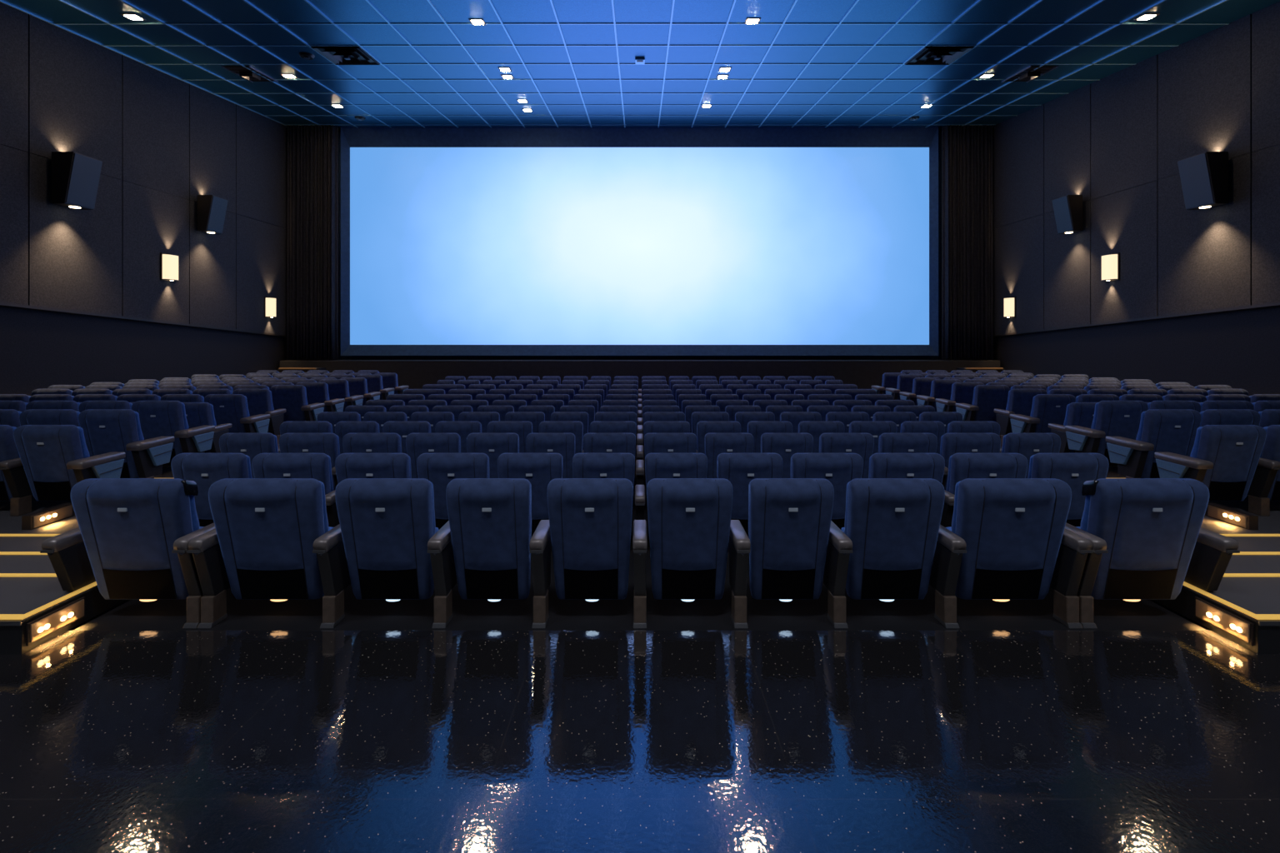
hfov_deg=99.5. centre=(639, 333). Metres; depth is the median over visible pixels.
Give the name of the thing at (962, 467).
seat
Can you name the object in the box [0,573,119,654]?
step
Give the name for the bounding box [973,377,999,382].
seat
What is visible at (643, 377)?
seat
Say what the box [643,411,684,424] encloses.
seat
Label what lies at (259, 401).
seat
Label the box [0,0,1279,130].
ceiling
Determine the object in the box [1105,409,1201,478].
seat
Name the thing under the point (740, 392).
seat
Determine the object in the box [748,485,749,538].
cushion
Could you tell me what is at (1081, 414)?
seat
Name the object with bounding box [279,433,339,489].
seat
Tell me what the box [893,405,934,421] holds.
seat
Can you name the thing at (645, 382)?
seat
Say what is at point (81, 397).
seat
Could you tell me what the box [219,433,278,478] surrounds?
seat
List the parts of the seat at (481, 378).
panel, backrest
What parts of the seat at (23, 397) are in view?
panel, backrest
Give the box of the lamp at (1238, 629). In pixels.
[1235,626,1242,632]
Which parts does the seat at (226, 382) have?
panel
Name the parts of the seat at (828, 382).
panel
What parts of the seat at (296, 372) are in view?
panel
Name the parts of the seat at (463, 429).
panel, backrest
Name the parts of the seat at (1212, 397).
panel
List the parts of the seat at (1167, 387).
panel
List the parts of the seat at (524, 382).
panel, backrest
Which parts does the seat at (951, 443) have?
panel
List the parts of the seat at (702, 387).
panel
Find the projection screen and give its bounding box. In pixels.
[340,127,938,355]
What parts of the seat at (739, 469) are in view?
kick panel, panel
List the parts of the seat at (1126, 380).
backrest, panel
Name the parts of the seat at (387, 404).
panel, backrest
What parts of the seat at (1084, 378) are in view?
panel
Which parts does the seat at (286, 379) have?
panel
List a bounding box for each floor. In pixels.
[0,405,1279,852]
[0,435,280,534]
[999,435,1279,534]
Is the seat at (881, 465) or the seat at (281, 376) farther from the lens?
the seat at (281, 376)
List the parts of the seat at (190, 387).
panel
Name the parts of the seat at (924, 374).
panel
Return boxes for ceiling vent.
[221,65,278,82]
[310,46,379,64]
[904,46,974,64]
[1001,65,1058,82]
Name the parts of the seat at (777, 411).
backrest, panel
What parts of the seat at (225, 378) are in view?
panel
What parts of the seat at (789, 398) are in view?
backrest, panel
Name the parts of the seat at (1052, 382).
panel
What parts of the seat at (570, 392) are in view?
panel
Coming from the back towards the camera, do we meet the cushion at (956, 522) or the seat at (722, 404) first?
the seat at (722, 404)
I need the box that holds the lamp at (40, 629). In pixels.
[37,626,44,632]
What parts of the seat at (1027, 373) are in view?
panel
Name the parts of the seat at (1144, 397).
panel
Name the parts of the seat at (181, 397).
panel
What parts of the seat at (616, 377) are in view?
panel, backrest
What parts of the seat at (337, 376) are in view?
panel, backrest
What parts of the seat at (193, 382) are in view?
panel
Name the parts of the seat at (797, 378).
backrest, panel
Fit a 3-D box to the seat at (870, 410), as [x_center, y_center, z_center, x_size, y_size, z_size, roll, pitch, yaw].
[3.664,1.598,8.616,0.669,0.934,0.464,0,0,0]
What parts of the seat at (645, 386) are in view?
panel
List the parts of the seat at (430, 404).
panel, backrest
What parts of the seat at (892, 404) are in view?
backrest, panel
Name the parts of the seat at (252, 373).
panel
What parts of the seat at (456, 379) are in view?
panel, backrest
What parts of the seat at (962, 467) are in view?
panel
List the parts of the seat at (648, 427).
panel, backrest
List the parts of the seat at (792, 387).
backrest, panel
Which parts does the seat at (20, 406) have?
panel, backrest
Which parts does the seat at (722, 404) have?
panel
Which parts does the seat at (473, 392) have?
panel, backrest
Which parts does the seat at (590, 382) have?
panel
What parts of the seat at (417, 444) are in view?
panel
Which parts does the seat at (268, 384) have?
panel, backrest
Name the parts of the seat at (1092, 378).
panel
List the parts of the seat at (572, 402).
panel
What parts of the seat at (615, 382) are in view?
panel, backrest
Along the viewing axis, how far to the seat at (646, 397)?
10.53 m
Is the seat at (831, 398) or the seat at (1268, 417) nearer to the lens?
the seat at (1268, 417)
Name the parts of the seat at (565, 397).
panel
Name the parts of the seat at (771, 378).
backrest, panel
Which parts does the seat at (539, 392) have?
panel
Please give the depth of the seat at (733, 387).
12.32 m
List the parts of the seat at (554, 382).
panel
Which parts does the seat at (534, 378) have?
panel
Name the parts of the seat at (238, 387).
panel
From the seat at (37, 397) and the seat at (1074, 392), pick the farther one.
the seat at (1074, 392)
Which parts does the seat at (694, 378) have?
panel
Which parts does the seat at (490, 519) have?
number plate, panel, backrest, kick panel, armrest, post, arm panel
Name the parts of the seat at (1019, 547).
kick panel, backrest, panel, number plate, post, arm panel, armrest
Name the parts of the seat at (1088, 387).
panel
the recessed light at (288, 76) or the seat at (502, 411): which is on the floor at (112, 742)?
the seat at (502, 411)
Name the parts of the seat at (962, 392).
panel, armrest, arm panel, backrest, panel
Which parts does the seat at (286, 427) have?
panel, backrest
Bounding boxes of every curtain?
[286,125,338,359]
[941,125,993,359]
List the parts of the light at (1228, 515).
plate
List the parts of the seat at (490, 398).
panel, backrest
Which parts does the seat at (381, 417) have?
panel, backrest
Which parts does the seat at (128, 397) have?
panel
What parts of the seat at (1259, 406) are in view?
backrest, panel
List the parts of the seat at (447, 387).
panel, backrest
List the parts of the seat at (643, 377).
panel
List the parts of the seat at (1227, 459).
panel, armrest, arm panel, kick panel, backrest, panel, post, arm panel, armrest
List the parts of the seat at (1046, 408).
panel, armrest, arm panel, backrest, panel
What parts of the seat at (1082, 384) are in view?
panel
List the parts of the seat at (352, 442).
panel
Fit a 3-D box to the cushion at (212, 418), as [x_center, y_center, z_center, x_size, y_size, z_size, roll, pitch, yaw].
[-5.885,1.175,7.172,0.514,0.495,0.186,0,0,0]
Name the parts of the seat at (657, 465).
panel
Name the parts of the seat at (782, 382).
backrest, panel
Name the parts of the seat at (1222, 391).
panel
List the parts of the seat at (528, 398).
panel, backrest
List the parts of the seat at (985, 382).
backrest, panel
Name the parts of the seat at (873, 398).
backrest, panel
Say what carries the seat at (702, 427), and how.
on the floor at (112, 742)
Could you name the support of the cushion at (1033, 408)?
on the seat at (1046, 408)
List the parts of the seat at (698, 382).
panel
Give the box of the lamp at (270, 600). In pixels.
[270,600,286,601]
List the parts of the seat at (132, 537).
armrest, arm panel, number plate, panel, backrest, kick panel, arm panel, armrest, post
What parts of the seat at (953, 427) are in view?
backrest, panel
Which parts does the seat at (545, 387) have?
panel, backrest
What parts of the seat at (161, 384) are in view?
panel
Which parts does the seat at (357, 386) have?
panel, backrest, armrest, panel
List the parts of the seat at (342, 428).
panel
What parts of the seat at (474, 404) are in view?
panel, backrest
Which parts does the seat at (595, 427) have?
panel, backrest, armrest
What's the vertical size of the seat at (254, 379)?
0.891 m
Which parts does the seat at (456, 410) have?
panel, backrest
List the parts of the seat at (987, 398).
panel, armrest, arm panel, backrest, panel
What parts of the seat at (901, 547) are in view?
kick panel, backrest, panel, number plate, post, arm panel, armrest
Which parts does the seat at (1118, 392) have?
backrest, panel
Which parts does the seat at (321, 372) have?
panel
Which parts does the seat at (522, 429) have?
panel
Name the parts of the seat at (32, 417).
panel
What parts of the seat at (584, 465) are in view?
panel, armrest, arm panel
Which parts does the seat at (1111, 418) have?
panel, armrest, arm panel, kick panel, backrest, panel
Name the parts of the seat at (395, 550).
number plate, panel, backrest, kick panel, armrest, post, arm panel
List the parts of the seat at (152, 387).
panel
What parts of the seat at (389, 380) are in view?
panel, backrest, armrest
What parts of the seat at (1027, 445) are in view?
backrest, panel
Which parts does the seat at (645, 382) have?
panel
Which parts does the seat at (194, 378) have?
panel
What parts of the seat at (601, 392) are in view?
panel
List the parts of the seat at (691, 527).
kick panel, backrest, panel, number plate, arm panel, post, armrest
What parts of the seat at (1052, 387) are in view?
backrest, panel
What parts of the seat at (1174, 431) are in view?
panel, armrest, arm panel, kick panel, backrest, panel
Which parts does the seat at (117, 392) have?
panel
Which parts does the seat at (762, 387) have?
panel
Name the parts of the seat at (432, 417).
panel, backrest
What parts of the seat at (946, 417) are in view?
backrest, panel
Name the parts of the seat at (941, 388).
panel, armrest, arm panel, backrest, panel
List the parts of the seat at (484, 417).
panel, backrest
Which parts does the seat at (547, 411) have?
panel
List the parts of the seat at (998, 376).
backrest, panel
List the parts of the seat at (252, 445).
panel, backrest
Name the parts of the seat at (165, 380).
panel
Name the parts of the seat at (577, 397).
panel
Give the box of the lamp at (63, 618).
[60,615,66,621]
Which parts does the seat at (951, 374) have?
panel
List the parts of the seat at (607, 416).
panel, backrest, armrest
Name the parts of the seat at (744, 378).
panel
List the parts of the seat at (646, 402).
panel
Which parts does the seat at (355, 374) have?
panel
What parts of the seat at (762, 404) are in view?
backrest, panel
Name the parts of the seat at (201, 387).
panel, backrest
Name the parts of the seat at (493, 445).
panel, backrest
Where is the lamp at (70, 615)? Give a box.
[67,612,73,618]
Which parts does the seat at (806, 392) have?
backrest, panel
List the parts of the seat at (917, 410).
backrest, panel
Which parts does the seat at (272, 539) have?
armrest, arm panel, post, number plate, panel, backrest, kick panel, armrest, post, arm panel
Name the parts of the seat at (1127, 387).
panel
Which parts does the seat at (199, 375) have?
panel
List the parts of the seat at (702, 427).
panel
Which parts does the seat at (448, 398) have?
panel, backrest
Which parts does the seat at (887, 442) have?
backrest, panel, arm panel, armrest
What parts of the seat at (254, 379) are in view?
panel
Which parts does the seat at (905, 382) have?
panel, armrest, arm panel, backrest, panel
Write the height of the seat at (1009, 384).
0.894 m
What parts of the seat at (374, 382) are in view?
panel, backrest, arm panel, armrest, panel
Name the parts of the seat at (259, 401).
panel, backrest, armrest, arm panel, post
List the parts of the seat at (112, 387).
panel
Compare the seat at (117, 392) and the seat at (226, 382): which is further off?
the seat at (226, 382)
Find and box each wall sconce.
[160,252,179,281]
[264,296,276,318]
[1003,296,1015,318]
[1100,252,1119,281]
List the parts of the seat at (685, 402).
panel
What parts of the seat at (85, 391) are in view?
panel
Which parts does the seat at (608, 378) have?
panel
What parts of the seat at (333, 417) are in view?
panel, backrest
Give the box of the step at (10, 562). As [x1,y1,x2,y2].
[0,551,125,604]
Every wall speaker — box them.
[51,151,102,209]
[197,195,227,234]
[1052,195,1082,234]
[1177,151,1228,209]
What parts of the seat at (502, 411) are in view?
panel, backrest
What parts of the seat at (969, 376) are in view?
backrest, panel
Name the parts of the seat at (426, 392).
panel, backrest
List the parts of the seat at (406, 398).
panel, backrest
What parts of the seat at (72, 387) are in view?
panel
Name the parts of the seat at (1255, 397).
backrest, panel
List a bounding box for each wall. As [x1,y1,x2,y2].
[0,1,287,396]
[992,1,1279,396]
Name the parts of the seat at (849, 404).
backrest, panel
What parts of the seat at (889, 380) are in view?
armrest, backrest, panel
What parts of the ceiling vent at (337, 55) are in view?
blade, blade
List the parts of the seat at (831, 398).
backrest, panel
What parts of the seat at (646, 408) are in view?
panel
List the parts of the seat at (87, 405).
panel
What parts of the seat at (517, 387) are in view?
panel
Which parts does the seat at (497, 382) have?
panel, backrest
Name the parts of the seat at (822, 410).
backrest, panel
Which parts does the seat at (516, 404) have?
panel, backrest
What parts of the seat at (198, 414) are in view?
panel, backrest, arm panel, armrest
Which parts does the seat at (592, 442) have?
panel, backrest, armrest, arm panel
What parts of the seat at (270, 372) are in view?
panel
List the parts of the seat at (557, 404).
panel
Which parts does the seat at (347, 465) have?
panel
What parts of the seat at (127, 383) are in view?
panel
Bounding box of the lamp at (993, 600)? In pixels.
[993,600,1009,601]
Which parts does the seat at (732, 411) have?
panel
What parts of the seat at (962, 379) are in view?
panel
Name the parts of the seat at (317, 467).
panel, backrest, armrest, arm panel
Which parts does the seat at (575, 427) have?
panel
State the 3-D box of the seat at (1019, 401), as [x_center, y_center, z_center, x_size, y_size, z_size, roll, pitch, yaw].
[6.025,1.319,8.538,0.708,0.921,0.460,0,0,0]
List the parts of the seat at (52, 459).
armrest, arm panel, post, panel, backrest, kick panel, arm panel, armrest, panel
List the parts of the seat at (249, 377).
panel, backrest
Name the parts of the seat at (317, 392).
panel, backrest, arm panel, armrest, panel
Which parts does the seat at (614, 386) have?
panel, backrest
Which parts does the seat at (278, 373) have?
panel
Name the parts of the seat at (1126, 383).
panel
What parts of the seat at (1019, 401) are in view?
post, arm panel, armrest, backrest, panel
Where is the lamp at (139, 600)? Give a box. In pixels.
[139,600,155,601]
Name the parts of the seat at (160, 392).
panel, backrest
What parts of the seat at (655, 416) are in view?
panel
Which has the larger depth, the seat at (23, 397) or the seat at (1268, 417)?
the seat at (23, 397)
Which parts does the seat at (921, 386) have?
panel, armrest, backrest, panel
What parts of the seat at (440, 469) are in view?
kick panel, panel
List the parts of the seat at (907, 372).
panel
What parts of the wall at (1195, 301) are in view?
trim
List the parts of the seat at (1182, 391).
panel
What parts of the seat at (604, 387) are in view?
panel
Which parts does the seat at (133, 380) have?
panel, backrest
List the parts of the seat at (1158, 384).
panel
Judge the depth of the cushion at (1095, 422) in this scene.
6.48 m
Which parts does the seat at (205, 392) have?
panel, backrest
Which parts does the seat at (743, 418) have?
panel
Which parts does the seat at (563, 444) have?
panel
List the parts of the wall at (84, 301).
trim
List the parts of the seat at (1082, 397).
panel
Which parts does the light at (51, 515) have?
plate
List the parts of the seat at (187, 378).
panel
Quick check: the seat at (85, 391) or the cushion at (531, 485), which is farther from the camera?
the seat at (85, 391)
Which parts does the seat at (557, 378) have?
panel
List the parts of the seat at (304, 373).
panel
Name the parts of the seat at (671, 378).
panel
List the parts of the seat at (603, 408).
panel, backrest, armrest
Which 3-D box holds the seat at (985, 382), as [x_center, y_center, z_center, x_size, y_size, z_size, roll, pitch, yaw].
[6.666,1.359,10.724,0.640,0.921,0.478,0,0,0]
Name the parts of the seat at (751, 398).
backrest, panel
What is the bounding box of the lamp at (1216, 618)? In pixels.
[1213,615,1219,621]
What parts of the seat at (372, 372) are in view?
panel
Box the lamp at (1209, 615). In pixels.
[1206,612,1212,618]
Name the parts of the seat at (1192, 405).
panel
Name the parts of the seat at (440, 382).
panel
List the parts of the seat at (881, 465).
backrest, panel, arm panel, armrest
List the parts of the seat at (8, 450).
kick panel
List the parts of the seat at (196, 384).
panel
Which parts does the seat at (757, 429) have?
panel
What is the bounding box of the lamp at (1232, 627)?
[1230,624,1235,629]
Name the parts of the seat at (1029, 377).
backrest, panel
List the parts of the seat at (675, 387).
panel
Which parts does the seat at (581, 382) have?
panel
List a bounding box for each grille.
[65,153,102,209]
[206,195,227,233]
[1052,195,1073,233]
[1177,153,1214,209]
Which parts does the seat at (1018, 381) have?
backrest, panel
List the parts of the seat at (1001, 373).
panel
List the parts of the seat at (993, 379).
panel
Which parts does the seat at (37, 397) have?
panel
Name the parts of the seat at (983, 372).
panel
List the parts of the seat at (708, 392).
panel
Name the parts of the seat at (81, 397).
panel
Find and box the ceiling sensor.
[635,57,644,64]
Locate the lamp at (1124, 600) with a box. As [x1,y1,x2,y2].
[1124,600,1140,601]
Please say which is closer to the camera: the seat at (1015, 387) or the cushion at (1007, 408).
the cushion at (1007, 408)
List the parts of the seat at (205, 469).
panel, kick panel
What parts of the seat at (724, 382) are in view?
panel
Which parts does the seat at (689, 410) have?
panel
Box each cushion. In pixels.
[77,426,89,458]
[135,411,144,440]
[181,402,188,429]
[189,495,199,531]
[210,404,216,425]
[244,395,249,417]
[245,455,252,478]
[270,390,274,410]
[274,435,278,453]
[304,386,307,404]
[319,480,328,533]
[328,455,333,491]
[336,435,339,455]
[408,455,411,478]
[430,482,435,534]
[530,485,531,538]
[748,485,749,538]
[844,482,849,534]
[868,455,871,478]
[940,435,943,455]
[946,455,951,491]
[951,480,960,533]
[972,386,975,404]
[1001,435,1005,453]
[1005,390,1009,410]
[1027,455,1034,478]
[1030,395,1035,417]
[1063,404,1069,425]
[1080,495,1090,531]
[1091,402,1098,429]
[1135,411,1144,440]
[1190,426,1202,458]
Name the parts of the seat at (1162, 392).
panel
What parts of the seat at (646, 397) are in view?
panel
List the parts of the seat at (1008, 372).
panel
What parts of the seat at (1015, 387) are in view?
panel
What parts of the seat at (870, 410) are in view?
backrest, panel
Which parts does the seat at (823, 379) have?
backrest, panel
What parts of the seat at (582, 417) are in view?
panel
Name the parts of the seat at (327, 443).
panel, armrest, arm panel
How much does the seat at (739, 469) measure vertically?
0.934 m
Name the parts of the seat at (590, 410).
panel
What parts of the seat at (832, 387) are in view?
backrest, panel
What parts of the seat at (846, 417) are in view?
backrest, panel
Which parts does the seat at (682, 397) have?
panel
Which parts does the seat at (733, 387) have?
backrest, panel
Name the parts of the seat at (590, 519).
panel, number plate, backrest, kick panel, post, armrest, arm panel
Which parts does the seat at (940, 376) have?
backrest, panel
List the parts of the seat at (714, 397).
panel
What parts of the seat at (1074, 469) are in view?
kick panel, panel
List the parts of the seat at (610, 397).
panel, backrest, armrest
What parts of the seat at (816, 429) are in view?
backrest, panel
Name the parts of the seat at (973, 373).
panel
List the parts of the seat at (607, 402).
panel, backrest, armrest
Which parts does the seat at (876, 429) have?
backrest, panel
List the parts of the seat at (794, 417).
backrest, panel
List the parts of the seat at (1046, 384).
backrest, panel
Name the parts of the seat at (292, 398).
panel, backrest, arm panel, armrest, panel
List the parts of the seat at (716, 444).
panel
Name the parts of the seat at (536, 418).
panel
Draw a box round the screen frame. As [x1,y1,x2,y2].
[338,130,941,359]
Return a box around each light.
[21,502,74,529]
[120,13,145,19]
[280,74,297,78]
[330,104,344,107]
[468,18,485,24]
[498,67,511,71]
[500,75,514,79]
[516,99,528,102]
[521,108,533,111]
[701,104,711,107]
[716,75,729,79]
[718,67,731,71]
[744,17,760,24]
[920,104,933,107]
[978,74,994,78]
[1134,13,1159,19]
[1205,502,1258,529]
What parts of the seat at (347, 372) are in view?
panel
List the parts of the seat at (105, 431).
panel, backrest, kick panel, arm panel, armrest, panel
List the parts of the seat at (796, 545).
kick panel, backrest, panel, number plate, post, arm panel, armrest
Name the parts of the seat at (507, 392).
panel, backrest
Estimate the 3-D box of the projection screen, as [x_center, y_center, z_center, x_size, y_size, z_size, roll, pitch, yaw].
[-0.013,-2.755,16.395,17.875,6.850,0.390,0,0,0]
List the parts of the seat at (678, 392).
panel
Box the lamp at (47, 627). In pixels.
[44,624,49,629]
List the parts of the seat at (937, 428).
panel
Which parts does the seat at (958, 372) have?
panel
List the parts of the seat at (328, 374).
panel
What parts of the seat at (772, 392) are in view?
backrest, panel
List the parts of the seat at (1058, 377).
panel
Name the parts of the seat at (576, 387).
panel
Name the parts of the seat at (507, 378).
panel, backrest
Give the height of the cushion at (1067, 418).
0.495 m
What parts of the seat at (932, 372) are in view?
panel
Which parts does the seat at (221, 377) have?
panel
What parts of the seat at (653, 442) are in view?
panel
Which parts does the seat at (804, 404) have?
backrest, panel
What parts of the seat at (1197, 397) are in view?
panel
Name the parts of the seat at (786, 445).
backrest, panel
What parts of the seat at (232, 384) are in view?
panel, backrest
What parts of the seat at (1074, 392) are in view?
backrest, panel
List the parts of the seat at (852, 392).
backrest, panel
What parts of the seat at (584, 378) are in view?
panel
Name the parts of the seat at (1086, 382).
panel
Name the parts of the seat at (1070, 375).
panel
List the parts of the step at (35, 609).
light panel, plate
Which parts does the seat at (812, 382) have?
backrest, panel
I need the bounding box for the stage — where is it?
[280,359,999,405]
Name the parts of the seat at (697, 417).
panel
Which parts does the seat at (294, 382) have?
panel, backrest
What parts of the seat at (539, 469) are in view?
panel, kick panel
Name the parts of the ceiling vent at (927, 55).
blade, blade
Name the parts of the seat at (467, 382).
panel, backrest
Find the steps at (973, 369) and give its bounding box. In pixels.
[956,367,1004,372]
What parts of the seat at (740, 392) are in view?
panel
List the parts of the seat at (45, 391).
panel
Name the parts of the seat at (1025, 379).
panel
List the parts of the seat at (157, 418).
panel, backrest, kick panel, arm panel, armrest, panel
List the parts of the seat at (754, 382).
backrest, panel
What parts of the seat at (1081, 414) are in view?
armrest, arm panel, backrest, panel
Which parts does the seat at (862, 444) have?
panel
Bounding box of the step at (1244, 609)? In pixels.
[1160,573,1279,654]
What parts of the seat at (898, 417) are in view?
backrest, panel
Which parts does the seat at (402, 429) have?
panel, backrest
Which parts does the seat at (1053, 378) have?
panel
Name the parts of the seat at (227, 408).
panel, backrest, arm panel, armrest, panel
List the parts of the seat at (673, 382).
panel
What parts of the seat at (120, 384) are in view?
panel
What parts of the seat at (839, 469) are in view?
panel, kick panel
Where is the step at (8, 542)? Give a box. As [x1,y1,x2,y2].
[0,534,59,551]
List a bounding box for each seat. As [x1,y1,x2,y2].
[0,394,30,403]
[0,400,27,412]
[0,409,21,428]
[0,425,19,500]
[0,425,125,516]
[19,409,80,426]
[25,400,80,411]
[29,394,74,402]
[31,388,73,395]
[40,478,214,628]
[48,385,84,390]
[71,388,112,396]
[73,394,117,402]
[78,400,132,412]
[78,409,174,478]
[85,385,122,391]
[90,382,124,387]
[111,388,152,396]
[116,394,160,402]
[121,385,159,391]
[124,382,158,386]
[127,379,159,384]
[131,400,214,466]
[152,388,192,397]
[158,382,192,387]
[159,379,190,384]
[159,385,195,391]
[160,394,204,402]
[161,377,190,381]
[162,402,231,467]
[170,453,252,526]
[186,478,350,628]
[190,377,220,382]
[190,379,222,384]
[191,374,219,379]
[192,382,225,389]
[192,388,232,397]
[196,385,233,393]
[204,394,270,433]
[219,374,245,379]
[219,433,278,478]
[220,377,248,382]
[223,379,254,384]
[227,382,259,389]
[232,388,285,446]
[233,385,269,390]
[245,372,270,377]
[246,374,273,379]
[250,377,277,382]
[251,453,339,527]
[255,379,284,384]
[256,370,279,374]
[261,382,294,390]
[270,385,324,422]
[271,372,295,377]
[274,374,299,379]
[278,421,332,453]
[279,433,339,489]
[280,377,306,382]
[281,370,304,374]
[286,379,316,384]
[295,382,344,412]
[297,372,319,377]
[301,374,327,379]
[307,370,329,374]
[310,377,335,382]
[317,411,360,434]
[318,379,363,411]
[323,372,345,377]
[329,374,354,379]
[332,370,354,374]
[335,421,379,454]
[335,453,411,483]
[335,478,456,628]
[340,377,380,405]
[342,433,401,453]
[345,405,386,421]
[348,372,370,377]
[356,374,394,399]
[357,370,379,374]
[363,411,407,433]
[365,400,404,411]
[375,372,408,394]
[382,421,430,454]
[386,394,424,405]
[389,405,428,421]
[403,389,444,399]
[405,433,460,478]
[408,400,446,411]
[410,411,454,433]
[416,453,489,529]
[422,384,464,394]
[428,394,472,405]
[432,405,473,421]
[435,421,481,453]
[436,380,454,384]
[445,376,465,384]
[445,478,550,628]
[448,389,485,399]
[450,400,488,411]
[457,380,479,389]
[458,411,499,433]
[466,433,519,478]
[468,376,491,384]
[468,384,495,394]
[475,394,504,405]
[477,405,514,421]
[483,380,505,389]
[487,421,532,453]
[489,389,514,399]
[492,400,526,412]
[494,376,516,384]
[497,453,563,536]
[499,384,523,394]
[505,411,544,433]
[509,380,533,389]
[509,394,537,405]
[519,376,539,384]
[519,389,544,399]
[519,405,554,421]
[526,384,553,394]
[526,433,574,478]
[530,400,564,412]
[536,380,559,389]
[539,421,584,454]
[541,394,569,405]
[542,376,560,384]
[547,389,574,400]
[547,478,647,628]
[550,411,588,450]
[556,384,580,394]
[560,405,594,433]
[562,380,584,389]
[563,376,587,389]
[568,400,598,421]
[572,453,644,531]
[574,394,601,412]
[578,389,604,405]
[583,433,644,484]
[584,384,607,400]
[587,380,609,394]
[590,376,610,389]
[590,421,643,459]
[595,411,643,445]
[600,405,642,434]
[603,400,642,424]
[605,394,642,417]
[608,389,642,409]
[610,384,641,404]
[613,380,641,399]
[614,376,641,393]
[641,376,665,380]
[641,380,666,385]
[641,384,669,391]
[642,389,671,394]
[642,394,674,401]
[642,400,676,408]
[642,405,679,414]
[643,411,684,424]
[643,421,697,453]
[644,433,696,456]
[645,453,707,531]
[647,478,750,628]
[669,376,689,389]
[670,380,692,394]
[672,384,695,400]
[675,389,701,405]
[678,394,705,412]
[681,400,711,421]
[685,405,719,433]
[691,411,729,450]
[692,376,716,385]
[695,380,717,389]
[696,421,740,454]
[699,384,723,394]
[705,389,732,400]
[705,433,753,478]
[710,394,738,405]
[715,400,749,412]
[716,453,782,536]
[719,376,737,384]
[720,380,743,389]
[725,405,760,421]
[726,384,753,394]
[735,389,760,399]
[735,411,774,433]
[740,376,760,384]
[742,394,770,405]
[746,380,770,389]
[747,421,792,453]
[748,478,852,628]
[753,400,787,412]
[756,384,780,394]
[760,433,813,478]
[763,376,785,384]
[765,389,790,399]
[765,405,802,421]
[774,380,796,389]
[775,394,804,405]
[780,411,821,433]
[784,384,811,394]
[788,376,811,384]
[790,453,863,529]
[791,400,829,411]
[794,389,831,399]
[798,421,844,453]
[800,380,822,389]
[806,405,847,421]
[807,394,851,405]
[814,376,834,384]
[815,384,857,394]
[819,433,874,478]
[825,380,843,384]
[825,411,869,433]
[833,400,871,411]
[835,389,876,399]
[840,478,966,628]
[849,421,897,454]
[851,405,890,421]
[855,394,893,405]
[868,453,954,527]
[871,372,904,394]
[872,411,916,433]
[875,400,914,411]
[878,433,948,487]
[885,374,923,399]
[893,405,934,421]
[899,377,939,405]
[900,370,922,374]
[900,421,944,454]
[909,372,931,377]
[916,379,961,411]
[919,411,962,434]
[925,370,947,374]
[925,374,950,379]
[934,372,956,377]
[935,382,984,412]
[940,433,1000,489]
[944,377,969,382]
[945,453,1028,494]
[945,478,1093,628]
[947,421,1001,453]
[950,370,972,374]
[952,374,978,379]
[955,385,1009,422]
[960,372,982,377]
[963,379,993,384]
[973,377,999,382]
[975,370,998,374]
[980,374,1005,379]
[984,372,1008,377]
[985,382,1018,390]
[994,388,1047,446]
[995,379,1024,384]
[1000,370,1023,374]
[1001,433,1060,478]
[1002,377,1029,382]
[1006,374,1033,379]
[1009,372,1034,377]
[1009,394,1075,433]
[1010,385,1046,390]
[1020,382,1052,389]
[1025,379,1056,384]
[1027,453,1109,526]
[1031,377,1059,382]
[1034,374,1060,379]
[1046,385,1083,393]
[1047,388,1087,397]
[1048,402,1117,467]
[1054,382,1087,389]
[1057,379,1089,384]
[1059,377,1089,382]
[1060,374,1088,379]
[1065,400,1148,466]
[1065,478,1239,628]
[1075,394,1119,402]
[1084,385,1120,391]
[1087,382,1121,387]
[1087,388,1127,397]
[1089,377,1118,381]
[1089,379,1120,384]
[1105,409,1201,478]
[1119,394,1163,402]
[1120,379,1152,384]
[1120,385,1158,391]
[1121,382,1155,386]
[1127,388,1168,396]
[1147,400,1201,412]
[1154,425,1279,516]
[1155,382,1189,387]
[1157,385,1194,391]
[1162,394,1206,402]
[1167,388,1208,396]
[1195,385,1231,390]
[1199,400,1254,411]
[1199,409,1260,426]
[1205,394,1250,402]
[1206,388,1248,395]
[1249,394,1279,403]
[1252,400,1279,412]
[1258,409,1279,428]
[1260,425,1279,500]
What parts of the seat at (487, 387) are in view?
panel, backrest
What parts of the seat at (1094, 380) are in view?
panel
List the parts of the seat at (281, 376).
panel, backrest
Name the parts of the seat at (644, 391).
panel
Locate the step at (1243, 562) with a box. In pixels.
[1154,551,1279,604]
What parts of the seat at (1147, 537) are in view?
post, armrest, arm panel, kick panel, backrest, panel, number plate, arm panel, armrest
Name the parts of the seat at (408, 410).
panel, backrest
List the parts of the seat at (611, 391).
panel, backrest, armrest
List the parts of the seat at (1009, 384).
backrest, panel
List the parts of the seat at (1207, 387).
panel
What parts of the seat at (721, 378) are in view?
panel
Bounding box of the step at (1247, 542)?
[1220,534,1279,551]
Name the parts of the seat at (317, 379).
panel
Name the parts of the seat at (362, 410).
panel, backrest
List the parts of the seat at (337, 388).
panel, backrest, arm panel, armrest, panel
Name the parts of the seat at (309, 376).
panel, backrest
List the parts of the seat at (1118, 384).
panel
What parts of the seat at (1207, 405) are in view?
panel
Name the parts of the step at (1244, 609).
plate, light panel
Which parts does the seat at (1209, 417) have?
panel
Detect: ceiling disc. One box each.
[298,52,314,59]
[354,115,365,120]
[908,115,919,120]
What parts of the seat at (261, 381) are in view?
panel, backrest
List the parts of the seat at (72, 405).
panel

